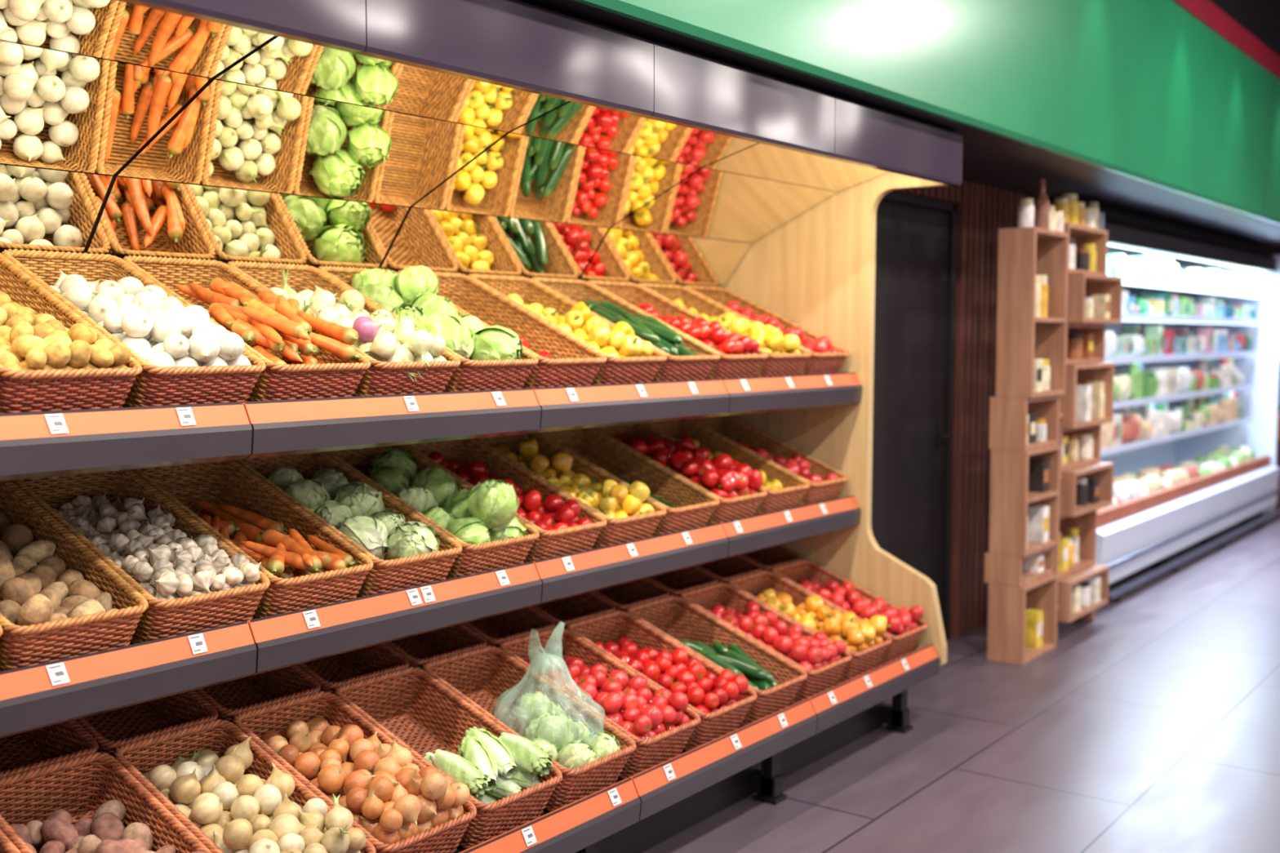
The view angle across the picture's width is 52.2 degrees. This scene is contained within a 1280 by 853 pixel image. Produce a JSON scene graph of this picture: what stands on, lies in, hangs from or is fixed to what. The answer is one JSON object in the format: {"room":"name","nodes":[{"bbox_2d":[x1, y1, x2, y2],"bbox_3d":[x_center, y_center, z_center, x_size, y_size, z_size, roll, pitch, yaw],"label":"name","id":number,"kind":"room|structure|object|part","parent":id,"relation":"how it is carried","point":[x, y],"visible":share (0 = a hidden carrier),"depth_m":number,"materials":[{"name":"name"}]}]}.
{"room":"supermarket","nodes":[
{"label":"supermarket","id":0,"kind":"room"},
{"bbox_2d":[642,500,1279,852],"bbox_3d":[3.590,1.230,4.278,7.300,0.050,17.000,3,5,37],"label":"floor","id":1,"kind":"structure","parent":0,"point":[1151,724],"depth_m":4.71,"materials":[{"name":"tile"}]},
{"bbox_2d":[0,0,962,852],"bbox_3d":[-0.713,0.151,3.289,1.125,2.240,4.845,3,5,37],"label":"display stand","id":2,"kind":"object","parent":1,"relation":"on","point":[498,137],"visible":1,"depth_m":3.41,"materials":[{"name":"wood"}]},
{"bbox_2d":[0,624,3,636],"bbox_3d":[-1.529,0.321,2.515,0.654,0.370,0.304,3,5,37],"label":"wicker basket","id":3,"kind":"object","parent":2,"relation":"on","point":[1,628],"visible":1,"depth_m":2.44,"materials":[{"name":"brown wicker"}]},
{"bbox_2d":[0,829,21,852],"bbox_3d":[-1.225,0.895,2.325,0.572,0.324,0.304,3,5,37],"label":"wicker basket","id":4,"kind":"object","parent":2,"relation":"on","point":[6,846],"visible":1,"depth_m":2.47,"materials":[{"name":"brown wicker"}]},
{"bbox_2d":[0,720,98,819],"bbox_3d":[-1.425,0.684,2.842,0.441,0.276,0.304,3,5,37],"label":"wicker basket","id":5,"kind":"object","parent":2,"relation":"on","point":[18,753],"visible":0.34,"depth_m":2.90,"materials":[{"name":"brown wicker"}]},
{"bbox_2d":[0,253,142,413],"bbox_3d":[-1.345,-0.194,2.720,0.648,0.393,0.304,3,5,37],"label":"wicker basket","id":6,"kind":"object","parent":2,"relation":"on","point":[34,396],"visible":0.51,"depth_m":2.58,"materials":[{"name":"brown wicker"}]},
{"bbox_2d":[0,290,131,388],"bbox_3d":[-1.331,-0.203,2.712,0.607,0.233,0.271,3,5,37],"label":"pile","id":7,"kind":"object","parent":6,"relation":"in","point":[29,340],"visible":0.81,"depth_m":2.58,"materials":[{"name":"beige food"}]},
{"bbox_2d":[0,480,148,671],"bbox_3d":[-1.347,0.304,2.756,0.654,0.370,0.304,3,5,37],"label":"wicker basket","id":8,"kind":"object","parent":2,"relation":"on","point":[40,652],"visible":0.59,"depth_m":2.65,"materials":[{"name":"brown wicker"}]},
{"bbox_2d":[0,511,122,654],"bbox_3d":[-1.344,0.308,2.751,0.618,0.242,0.272,3,5,38],"label":"pile","id":9,"kind":"object","parent":8,"relation":"in","point":[37,587],"visible":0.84,"depth_m":2.70,"materials":[{"name":"beige food"}]},
{"bbox_2d":[0,752,212,852],"bbox_3d":[-1.043,0.878,2.567,0.572,0.324,0.304,3,5,37],"label":"wicker basket","id":10,"kind":"object","parent":2,"relation":"on","point":[98,759],"visible":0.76,"depth_m":2.73,"materials":[{"name":"brown wicker"}]},
{"bbox_2d":[11,800,205,852],"bbox_3d":[-1.024,0.889,2.557,0.499,0.186,0.269,3,5,37],"label":"potatoes","id":11,"kind":"object","parent":10,"relation":"in","point":[105,832],"visible":0.96,"depth_m":2.63,"materials":[{"name":"brown food"}]},
{"bbox_2d":[40,689,218,791],"bbox_3d":[-1.243,0.667,3.084,0.441,0.276,0.304,3,5,37],"label":"wicker basket","id":12,"kind":"object","parent":2,"relation":"on","point":[111,730],"visible":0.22,"depth_m":3.13,"materials":[{"name":"brown wicker"}]},
{"bbox_2d":[0,248,266,407],"bbox_3d":[-1.162,-0.211,2.961,0.648,0.393,0.304,3,5,37],"label":"wicker basket","id":13,"kind":"object","parent":2,"relation":"on","point":[150,391],"visible":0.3,"depth_m":2.84,"materials":[{"name":"brown wicker"}]},
{"bbox_2d":[50,269,251,381],"bbox_3d":[-1.149,-0.233,2.954,0.628,0.260,0.276,3,5,36],"label":"onions","id":14,"kind":"object","parent":13,"relation":"in","point":[157,326],"visible":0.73,"depth_m":2.83,"materials":[{"name":"white food"}]},
{"bbox_2d":[9,469,270,644],"bbox_3d":[-1.164,0.287,2.998,0.654,0.370,0.304,3,5,37],"label":"wicker basket","id":15,"kind":"object","parent":2,"relation":"on","point":[171,620],"visible":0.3,"depth_m":2.90,"materials":[{"name":"brown wicker"}]},
{"bbox_2d":[53,492,261,610],"bbox_3d":[-1.157,0.283,2.987,0.614,0.210,0.275,3,5,36],"label":"garlic","id":16,"kind":"object","parent":15,"relation":"in","point":[169,564],"visible":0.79,"depth_m":2.91,"materials":[{"name":"white food"}]},
{"bbox_2d":[153,664,320,755],"bbox_3d":[-1.061,0.650,3.325,0.441,0.276,0.304,3,5,37],"label":"wicker basket","id":17,"kind":"object","parent":2,"relation":"on","point":[229,699],"visible":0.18,"depth_m":3.38,"materials":[{"name":"brown wicker"}]},
{"bbox_2d":[113,719,376,852],"bbox_3d":[-0.860,0.861,2.808,0.572,0.324,0.304,3,5,37],"label":"wicker basket","id":18,"kind":"object","parent":2,"relation":"on","point":[168,739],"visible":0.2,"depth_m":2.94,"materials":[{"name":"brown wicker"}]},
{"bbox_2d":[142,736,366,852],"bbox_3d":[-0.849,0.832,2.804,0.574,0.229,0.300,3,5,40],"label":"pile","id":19,"kind":"object","parent":18,"relation":"in","point":[239,812],"visible":0.88,"depth_m":2.75,"materials":[{"name":"beige food"}]},
{"bbox_2d":[122,254,370,401],"bbox_3d":[-0.980,-0.228,3.203,0.648,0.393,0.304,3,5,37],"label":"wicker basket","id":20,"kind":"object","parent":2,"relation":"on","point":[347,375],"visible":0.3,"depth_m":3.11,"materials":[{"name":"brown wicker"}]},
{"bbox_2d":[174,277,359,395],"bbox_3d":[-0.961,-0.216,3.188,0.592,0.310,0.273,3,5,35],"label":"pile","id":21,"kind":"object","parent":20,"relation":"in","point":[276,330],"visible":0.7,"depth_m":3.09,"materials":[{"name":"orange food"}]},
{"bbox_2d":[128,459,373,619],"bbox_3d":[-0.982,0.270,3.239,0.654,0.370,0.304,3,5,37],"label":"wicker basket","id":22,"kind":"object","parent":2,"relation":"on","point":[313,591],"visible":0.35,"depth_m":3.30,"materials":[{"name":"brown wicker"}]},
{"bbox_2d":[153,500,355,613],"bbox_3d":[-0.977,0.298,3.240,0.618,0.246,0.271,3,5,40],"label":"pile","id":23,"kind":"object","parent":22,"relation":"in","point":[264,539],"visible":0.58,"depth_m":3.14,"materials":[{"name":"orange food"}]},
{"bbox_2d":[256,642,409,725],"bbox_3d":[-0.878,0.633,3.566,0.441,0.276,0.304,3,5,37],"label":"wicker basket","id":24,"kind":"object","parent":2,"relation":"on","point":[331,673],"visible":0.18,"depth_m":3.62,"materials":[{"name":"brown wicker"}]},
{"bbox_2d":[226,260,460,396],"bbox_3d":[-0.797,-0.245,3.444,0.648,0.393,0.304,3,5,37],"label":"wicker basket","id":25,"kind":"object","parent":2,"relation":"on","point":[374,382],"visible":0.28,"depth_m":3.35,"materials":[{"name":"brown wicker"}]},
{"bbox_2d":[269,266,447,381],"bbox_3d":[-0.782,-0.277,3.442,0.644,0.303,0.306,3,5,40],"label":"onions","id":26,"kind":"object","parent":25,"relation":"in","point":[384,338],"visible":0.66,"depth_m":3.33,"materials":[{"name":"white food"}]},
{"bbox_2d":[230,451,462,598],"bbox_3d":[-0.800,0.253,3.481,0.654,0.370,0.304,3,5,37],"label":"wicker basket","id":27,"kind":"object","parent":2,"relation":"on","point":[385,575],"visible":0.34,"depth_m":3.38,"materials":[{"name":"brown wicker"}]},
{"bbox_2d":[266,466,439,571],"bbox_3d":[-0.775,0.244,3.458,0.551,0.259,0.266,3,5,37],"label":"pile","id":28,"kind":"object","parent":27,"relation":"in","point":[357,509],"visible":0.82,"depth_m":3.41,"materials":[{"name":"green food"}]},
{"bbox_2d":[231,691,476,852],"bbox_3d":[-0.678,0.844,3.049,0.572,0.324,0.304,3,5,37],"label":"wicker basket","id":29,"kind":"object","parent":2,"relation":"on","point":[445,837],"visible":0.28,"depth_m":3.11,"materials":[{"name":"brown wicker"}]},
{"bbox_2d":[260,716,470,844],"bbox_3d":[-0.669,0.818,3.037,0.567,0.191,0.264,3,5,37],"label":"pile","id":30,"kind":"object","parent":29,"relation":"in","point":[388,794],"visible":0.87,"depth_m":2.95,"materials":[{"name":"orange food"}]},
{"bbox_3d":[-1.128,0.077,3.631,0.025,2.140,4.700,3,5,37],"label":"panel","id":31,"kind":"part","parent":2,"relation":"part of","materials":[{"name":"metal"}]},
{"bbox_2d":[344,623,486,699],"bbox_3d":[-0.696,0.616,3.808,0.441,0.276,0.304,3,5,37],"label":"wicker basket","id":32,"kind":"object","parent":2,"relation":"on","point":[417,652],"visible":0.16,"depth_m":3.86,"materials":[{"name":"brown wicker"}]},
{"bbox_2d":[318,265,538,391],"bbox_3d":[-0.615,-0.262,3.685,0.648,0.393,0.304,3,5,37],"label":"wicker basket","id":33,"kind":"object","parent":2,"relation":"on","point":[470,375],"visible":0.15,"depth_m":3.52,"materials":[{"name":"brown wicker"}]},
{"bbox_2d":[351,264,522,382],"bbox_3d":[-0.611,-0.294,3.677,0.600,0.336,0.271,3,5,36],"label":"cabbages","id":34,"kind":"object","parent":33,"relation":"in","point":[413,290],"visible":0.61,"depth_m":3.63,"materials":[{"name":"green food"}]},
{"bbox_2d":[320,444,539,579],"bbox_3d":[-0.617,0.236,3.722,0.654,0.370,0.304,3,5,37],"label":"wicker basket","id":35,"kind":"object","parent":2,"relation":"on","point":[494,561],"visible":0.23,"depth_m":3.59,"materials":[{"name":"brown wicker"}]},
{"bbox_2d":[368,448,526,564],"bbox_3d":[-0.582,0.221,3.698,0.617,0.290,0.270,3,5,38],"label":"cabbages","id":36,"kind":"object","parent":35,"relation":"in","point":[486,513],"visible":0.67,"depth_m":3.60,"materials":[{"name":"green food"}]},
{"bbox_3d":[-0.575,0.461,3.240,0.060,0.124,4.695,3,5,37],"label":"price rail","id":37,"kind":"part","parent":2,"relation":"part of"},
{"bbox_3d":[-0.575,-0.018,3.207,0.060,0.124,4.695,3,5,37],"label":"price rail","id":38,"kind":"part","parent":2,"relation":"part of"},
{"bbox_2d":[0,0,888,286],"bbox_3d":[-0.741,-0.651,3.288,0.822,0.437,4.700,3,5,37],"label":"mirror","id":39,"kind":"object","parent":2,"relation":"attached to","point":[126,128],"depth_m":3.44,"materials":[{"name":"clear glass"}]},
{"bbox_2d":[333,666,562,848],"bbox_3d":[-0.495,0.827,3.291,0.572,0.324,0.304,3,5,37],"label":"wicker basket","id":40,"kind":"object","parent":2,"relation":"on","point":[416,735],"visible":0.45,"depth_m":3.43,"materials":[{"name":"brown wicker"}]},
{"bbox_2d":[424,726,552,822],"bbox_3d":[-0.388,0.857,3.217,0.258,0.196,0.285,4,5,42],"label":"cabbage","id":41,"kind":"object","parent":40,"relation":"in","point":[493,768],"visible":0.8,"depth_m":3.18,"materials":[{"name":"green food"}]},
{"bbox_2d":[422,606,555,676],"bbox_3d":[-0.513,0.599,4.049,0.441,0.276,0.304,3,5,37],"label":"wicker basket","id":42,"kind":"object","parent":2,"relation":"on","point":[493,636],"visible":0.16,"depth_m":4.10,"materials":[{"name":"brown wicker"}]},
{"bbox_2d":[397,269,606,389],"bbox_3d":[-0.433,-0.279,3.927,0.648,0.393,0.304,3,5,37],"label":"wicker basket","id":43,"kind":"object","parent":2,"relation":"on","point":[588,366],"visible":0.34,"depth_m":4.00,"materials":[{"name":"brown wicker"}]},
{"bbox_2d":[518,335,582,387],"bbox_3d":[-0.333,-0.185,3.858,0.291,0.166,0.254,3,5,37],"label":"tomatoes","id":44,"kind":"object","parent":43,"relation":"in","point":[524,341],"visible":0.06,"depth_m":3.94,"materials":[{"name":"red food"}]},
{"bbox_2d":[404,438,607,563],"bbox_3d":[-0.435,0.220,3.963,0.654,0.370,0.304,3,5,37],"label":"wicker basket","id":45,"kind":"object","parent":2,"relation":"on","point":[588,534],"visible":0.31,"depth_m":3.99,"materials":[{"name":"brown wicker"}]},
{"bbox_2d":[426,451,592,546],"bbox_3d":[-0.439,0.207,3.966,0.601,0.250,0.255,3,5,37],"label":"tomatoes","id":46,"kind":"object","parent":45,"relation":"in","point":[553,514],"visible":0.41,"depth_m":3.88,"materials":[{"name":"red food"}]},
{"bbox_2d":[421,645,636,812],"bbox_3d":[-0.313,0.810,3.532,0.572,0.324,0.304,3,5,37],"label":"wicker basket","id":47,"kind":"object","parent":2,"relation":"on","point":[588,779],"visible":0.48,"depth_m":3.64,"materials":[{"name":"brown wicker"}]},
{"bbox_2d":[516,691,578,751],"bbox_3d":[-0.246,0.704,3.497,0.342,0.347,0.252,3,5,37],"label":"cabbages","id":48,"kind":"object","parent":47,"relation":"in","point":[557,728],"visible":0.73,"depth_m":3.45,"materials":[{"name":"green food"}]},
{"bbox_2d":[523,713,620,782],"bbox_3d":[-0.180,0.843,3.459,0.257,0.161,0.241,0,4,-3],"label":"pile","id":49,"kind":"object","parent":47,"relation":"in","point":[590,746],"visible":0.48,"depth_m":3.42,"materials":[{"name":"green food"}]},
{"bbox_2d":[491,591,615,656],"bbox_3d":[-0.331,0.582,4.291,0.441,0.276,0.304,3,5,37],"label":"wicker basket","id":50,"kind":"object","parent":2,"relation":"on","point":[561,620],"visible":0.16,"depth_m":4.34,"materials":[{"name":"brown wicker"}]},
{"bbox_2d":[466,273,666,385],"bbox_3d":[-0.251,-0.295,4.168,0.648,0.393,0.304,3,5,37],"label":"wicker basket","id":51,"kind":"object","parent":2,"relation":"on","point":[650,366],"visible":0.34,"depth_m":4.10,"materials":[{"name":"brown wicker"}]},
{"bbox_2d":[480,293,653,373],"bbox_3d":[-0.237,-0.298,4.158,0.596,0.261,0.264,3,5,38],"label":"peppers","id":52,"kind":"object","parent":51,"relation":"in","point":[620,341],"visible":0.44,"depth_m":4.09,"materials":[{"name":"yellow food"}]},
{"bbox_2d":[466,432,666,549],"bbox_3d":[-0.253,0.203,4.205,0.654,0.370,0.304,3,5,37],"label":"wicker basket","id":53,"kind":"object","parent":2,"relation":"on","point":[621,532],"visible":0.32,"depth_m":4.12,"materials":[{"name":"brown wicker"}]},
{"bbox_2d":[480,435,654,530],"bbox_3d":[-0.247,0.174,4.198,0.617,0.272,0.257,3,5,37],"label":"peppers","id":54,"kind":"object","parent":53,"relation":"in","point":[614,500],"visible":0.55,"depth_m":4.15,"materials":[{"name":"yellow food"}]},
{"bbox_2d":[496,626,701,779],"bbox_3d":[-0.131,0.793,3.774,0.572,0.324,0.304,3,5,37],"label":"wicker basket","id":55,"kind":"object","parent":2,"relation":"on","point":[661,748],"visible":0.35,"depth_m":3.77,"materials":[{"name":"brown wicker"}]},
{"bbox_2d":[523,654,689,747],"bbox_3d":[-0.121,0.778,3.765,0.553,0.176,0.257,3,5,37],"label":"tomatoes","id":56,"kind":"object","parent":55,"relation":"in","point":[633,707],"visible":0.83,"depth_m":3.66,"materials":[{"name":"red food"}]},
{"bbox_2d":[549,577,669,639],"bbox_3d":[-0.149,0.566,4.532,0.441,0.276,0.304,3,5,37],"label":"wicker basket","id":57,"kind":"object","parent":2,"relation":"on","point":[620,605],"visible":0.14,"depth_m":4.58,"materials":[{"name":"brown wicker"}]},
{"bbox_2d":[528,276,719,382],"bbox_3d":[-0.068,-0.312,4.410,0.648,0.393,0.304,3,5,37],"label":"wicker basket","id":58,"kind":"object","parent":2,"relation":"on","point":[678,371],"visible":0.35,"depth_m":4.39,"materials":[{"name":"brown wicker"}]},
{"bbox_2d":[582,299,699,380],"bbox_3d":[-0.069,-0.295,4.411,0.577,0.275,0.267,3,5,37],"label":"pile","id":59,"kind":"object","parent":58,"relation":"in","point":[647,328],"visible":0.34,"depth_m":4.29,"materials":[{"name":"green food"}]},
{"bbox_2d":[532,427,719,537],"bbox_3d":[-0.070,0.186,4.446,0.654,0.370,0.304,3,5,37],"label":"wicker basket","id":60,"kind":"object","parent":2,"relation":"on","point":[697,515],"visible":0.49,"depth_m":4.52,"materials":[{"name":"brown wicker"}]},
{"bbox_2d":[612,474,685,522],"bbox_3d":[-0.027,0.234,4.419,0.443,0.169,0.253,3,5,35],"label":"pile","id":61,"kind":"object","parent":60,"relation":"in","point":[664,502],"visible":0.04,"depth_m":4.39,"materials":[{"name":"food"}]},
{"bbox_2d":[564,610,757,751],"bbox_3d":[0.051,0.776,4.015,0.572,0.324,0.304,3,5,37],"label":"wicker basket","id":62,"kind":"object","parent":2,"relation":"on","point":[720,722],"visible":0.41,"depth_m":4.08,"materials":[{"name":"brown wicker"}]},
{"bbox_2d":[585,637,748,724],"bbox_3d":[0.059,0.773,4.009,0.532,0.174,0.257,3,5,37],"label":"tomatoes","id":63,"kind":"object","parent":62,"relation":"in","point":[708,693],"visible":0.71,"depth_m":3.92,"materials":[{"name":"red food"}]},
{"bbox_2d":[604,565,718,622],"bbox_3d":[0.034,0.549,4.773,0.441,0.276,0.304,3,5,37],"label":"wicker basket","id":64,"kind":"object","parent":2,"relation":"on","point":[676,580],"visible":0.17,"depth_m":4.82,"materials":[{"name":"brown wicker"}]},
{"bbox_2d":[583,423,767,525],"bbox_3d":[0.112,0.169,4.688,0.654,0.370,0.304,3,5,37],"label":"wicker basket","id":65,"kind":"object","parent":2,"relation":"on","point":[744,506],"visible":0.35,"depth_m":4.55,"materials":[{"name":"brown wicker"}]},
{"bbox_2d":[611,432,763,506],"bbox_3d":[0.120,0.151,4.679,0.634,0.237,0.269,3,5,37],"label":"pile","id":66,"kind":"object","parent":65,"relation":"in","point":[725,477],"visible":0.73,"depth_m":4.56,"materials":[{"name":"red food"}]},
{"bbox_2d":[586,280,768,379],"bbox_3d":[0.114,-0.329,4.651,0.648,0.393,0.304,3,5,37],"label":"wicker basket","id":67,"kind":"object","parent":2,"relation":"on","point":[731,368],"visible":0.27,"depth_m":4.69,"materials":[{"name":"brown wicker"}]},
{"bbox_2d":[628,302,759,364],"bbox_3d":[0.124,-0.333,4.643,0.606,0.234,0.256,3,5,37],"label":"tomatoes","id":68,"kind":"object","parent":67,"relation":"in","point":[713,335],"visible":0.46,"depth_m":4.50,"materials":[{"name":"red food"}]},
{"bbox_2d":[655,555,762,607],"bbox_3d":[0.216,0.532,5.015,0.441,0.276,0.304,3,5,37],"label":"wicker basket","id":69,"kind":"object","parent":2,"relation":"on","point":[752,565],"visible":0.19,"depth_m":5.06,"materials":[{"name":"brown wicker"}]},
{"bbox_2d":[623,595,807,726],"bbox_3d":[0.234,0.760,4.256,0.572,0.324,0.304,3,5,37],"label":"wicker basket","id":70,"kind":"object","parent":2,"relation":"on","point":[771,700],"visible":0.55,"depth_m":4.33,"materials":[{"name":"brown wicker"}]},
{"bbox_2d":[646,631,779,697],"bbox_3d":[0.220,0.787,4.267,0.512,0.199,0.266,3,5,36],"label":"pile","id":71,"kind":"object","parent":70,"relation":"in","point":[733,658],"visible":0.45,"depth_m":4.16,"materials":[{"name":"green food"}]},
{"bbox_2d":[636,419,809,515],"bbox_3d":[0.294,0.152,4.929,0.654,0.370,0.304,3,5,37],"label":"wicker basket","id":72,"kind":"object","parent":2,"relation":"on","point":[778,500],"visible":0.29,"depth_m":4.99,"materials":[{"name":"brown wicker"}]},
{"bbox_2d":[691,438,791,502],"bbox_3d":[0.326,0.174,4.910,0.505,0.224,0.262,3,5,36],"label":"peppers","id":73,"kind":"object","parent":72,"relation":"in","point":[775,484],"visible":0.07,"depth_m":4.87,"materials":[{"name":"food"}]},
{"bbox_2d":[638,282,811,377],"bbox_3d":[0.297,-0.346,4.892,0.648,0.393,0.304,3,5,37],"label":"wicker basket","id":74,"kind":"object","parent":2,"relation":"on","point":[784,364],"visible":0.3,"depth_m":4.93,"materials":[{"name":"brown wicker"}]},
{"bbox_2d":[672,298,800,367],"bbox_3d":[0.308,-0.354,4.884,0.611,0.259,0.258,3,5,37],"label":"peppers","id":75,"kind":"object","parent":74,"relation":"in","point":[771,339],"visible":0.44,"depth_m":4.77,"materials":[{"name":"yellow food"}]},
{"bbox_2d":[702,544,801,595],"bbox_3d":[0.398,0.515,5.256,0.441,0.276,0.304,3,5,37],"label":"wicker basket","id":76,"kind":"object","parent":2,"relation":"on","point":[780,549],"visible":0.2,"depth_m":5.30,"materials":[{"name":"brown wicker"}]},
{"bbox_2d":[675,582,852,704],"bbox_3d":[0.416,0.743,4.498,0.572,0.324,0.304,3,5,37],"label":"wicker basket","id":77,"kind":"object","parent":2,"relation":"on","point":[821,679],"visible":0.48,"depth_m":4.52,"materials":[{"name":"brown wicker"}]},
{"bbox_2d":[692,600,846,671],"bbox_3d":[0.421,0.722,4.493,0.540,0.187,0.256,3,5,37],"label":"tomatoes","id":78,"kind":"object","parent":77,"relation":"in","point":[817,651],"visible":0.71,"depth_m":4.41,"materials":[{"name":"red food"}]},
{"bbox_2d":[682,415,848,506],"bbox_3d":[0.477,0.135,5.170,0.654,0.370,0.304,3,5,37],"label":"wicker basket","id":79,"kind":"object","parent":2,"relation":"on","point":[824,491],"visible":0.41,"depth_m":5.24,"materials":[{"name":"brown wicker"}]},
{"bbox_2d":[728,438,839,497],"bbox_3d":[0.501,0.156,5.154,0.540,0.220,0.256,3,5,37],"label":"tomatoes","id":80,"kind":"object","parent":79,"relation":"in","point":[796,464],"visible":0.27,"depth_m":5.09,"materials":[{"name":"red food"}]},
{"bbox_2d":[684,284,849,375],"bbox_3d":[0.479,-0.363,5.134,0.648,0.393,0.304,3,5,37],"label":"wicker basket","id":81,"kind":"object","parent":2,"relation":"on","point":[829,362],"visible":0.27,"depth_m":5.16,"materials":[{"name":"brown wicker"}]},
{"bbox_2d":[725,301,840,364],"bbox_3d":[0.490,-0.370,5.125,0.590,0.251,0.256,3,5,37],"label":"tomatoes","id":82,"kind":"object","parent":81,"relation":"in","point":[823,344],"visible":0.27,"depth_m":5.04,"materials":[{"name":"red food"}]},
{"bbox_2d":[724,570,891,684],"bbox_3d":[0.599,0.726,4.739,0.572,0.324,0.304,3,5,37],"label":"wicker basket","id":83,"kind":"object","parent":2,"relation":"on","point":[864,660],"visible":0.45,"depth_m":4.80,"materials":[{"name":"brown wicker"}]},
{"bbox_2d":[734,588,890,658],"bbox_3d":[0.612,0.711,4.729,0.545,0.177,0.259,3,5,37],"label":"peppers","id":84,"kind":"object","parent":83,"relation":"in","point":[860,635],"visible":0.66,"depth_m":4.64,"materials":[{"name":"yellow food"}]},
{"bbox_3d":[0.723,0.017,5.210,1.100,2.240,0.040,3,5,37],"label":"panel","id":85,"kind":"part","parent":2,"relation":"part of","materials":[{"name":"brown wood"}]},
{"bbox_2d":[769,559,928,666],"bbox_3d":[0.781,0.709,4.981,0.572,0.324,0.304,3,5,37],"label":"wicker basket","id":86,"kind":"object","parent":2,"relation":"on","point":[903,644],"visible":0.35,"depth_m":5.05,"materials":[{"name":"brown wicker"}]},
{"bbox_2d":[796,577,924,642],"bbox_3d":[0.787,0.699,4.976,0.546,0.182,0.257,3,5,37],"label":"tomatoes","id":87,"kind":"object","parent":86,"relation":"in","point":[901,620],"visible":0.62,"depth_m":4.90,"materials":[{"name":"red food"}]},
{"bbox_2d":[984,178,1122,665],"bbox_3d":[2.010,-0.051,6.385,0.300,2.211,1.160,3,5,37],"label":"display shelf","id":88,"kind":"object","parent":1,"relation":"on","point":[1054,387],"visible":1,"depth_m":6.19,"materials":[{"name":"brown wood"}]},
{"bbox_2d":[1095,212,1279,602],"bbox_3d":[3.598,-0.223,9.216,0.942,2.160,4.680,3,5,37],"label":"refrigerated display case","id":89,"kind":"object","parent":1,"relation":"on","point":[1190,441],"visible":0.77,"depth_m":9.31,"materials":[{"name":"white metal"}]},
{"bbox_2d":[1275,362,1279,501],"bbox_3d":[5.739,-0.428,11.852,1.100,2.200,0.120,3,5,37],"label":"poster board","id":90,"kind":"object","parent":1,"relation":"on","point":[1277,460],"visible":0.02,"depth_m":11.83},
{"bbox_2d":[892,180,1035,637],"bbox_3d":[1.422,-0.065,6.302,0.100,2.250,2.520,3,5,37],"label":"wall","id":91,"kind":"structure","parent":0,"point":[982,210],"depth_m":6.55,"materials":[{"name":"brown wood"}]},
{"bbox_2d":[880,191,956,640],"bbox_3d":[1.222,0.015,5.982,0.088,2.135,1.020,3,5,37],"label":"door frame","id":92,"kind":"structure","parent":91,"relation":"in","point":[891,196],"depth_m":6.34,"materials":[{"name":"black metal"}]},
{"bbox_2d":[871,200,948,617],"bbox_3d":[1.199,0.032,6.000,0.030,2.080,0.920,3,5,37],"label":"door leaf","id":93,"kind":"structure","parent":92,"relation":"attached to","point":[912,255],"depth_m":6.03,"materials":[{"name":"black"}]},
{"bbox_3d":[1.436,0.049,6.246,0.059,0.170,0.135,3,5,37],"label":"handle","id":94,"kind":"part","parent":92,"relation":"part of","materials":[{"name":"black metal"}]},
{"bbox_3d":[0.714,-0.792,6.309,0.100,3.700,17.000,3,5,37],"label":"wall","id":95,"kind":"structure","parent":0,"visible":0},
{"bbox_2d":[517,0,1279,250],"bbox_3d":[0.985,-1.856,5.402,1.330,1.450,16.000,3,5,37],"label":"bulkhead","id":96,"kind":"object","parent":95,"relation":"attached to","point":[1165,111],"visible":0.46,"depth_m":5.51,"materials":[{"name":"green painted panel"}]},
{"bbox_2d":[1078,201,1279,255],"bbox_3d":[4.044,-1.375,9.489,0.050,0.080,5.660,3,5,37],"label":"trim","id":97,"kind":"structure","parent":95,"relation":"attached to","point":[1110,214],"depth_m":9.03,"materials":[{"name":"black metal"}]}
]}

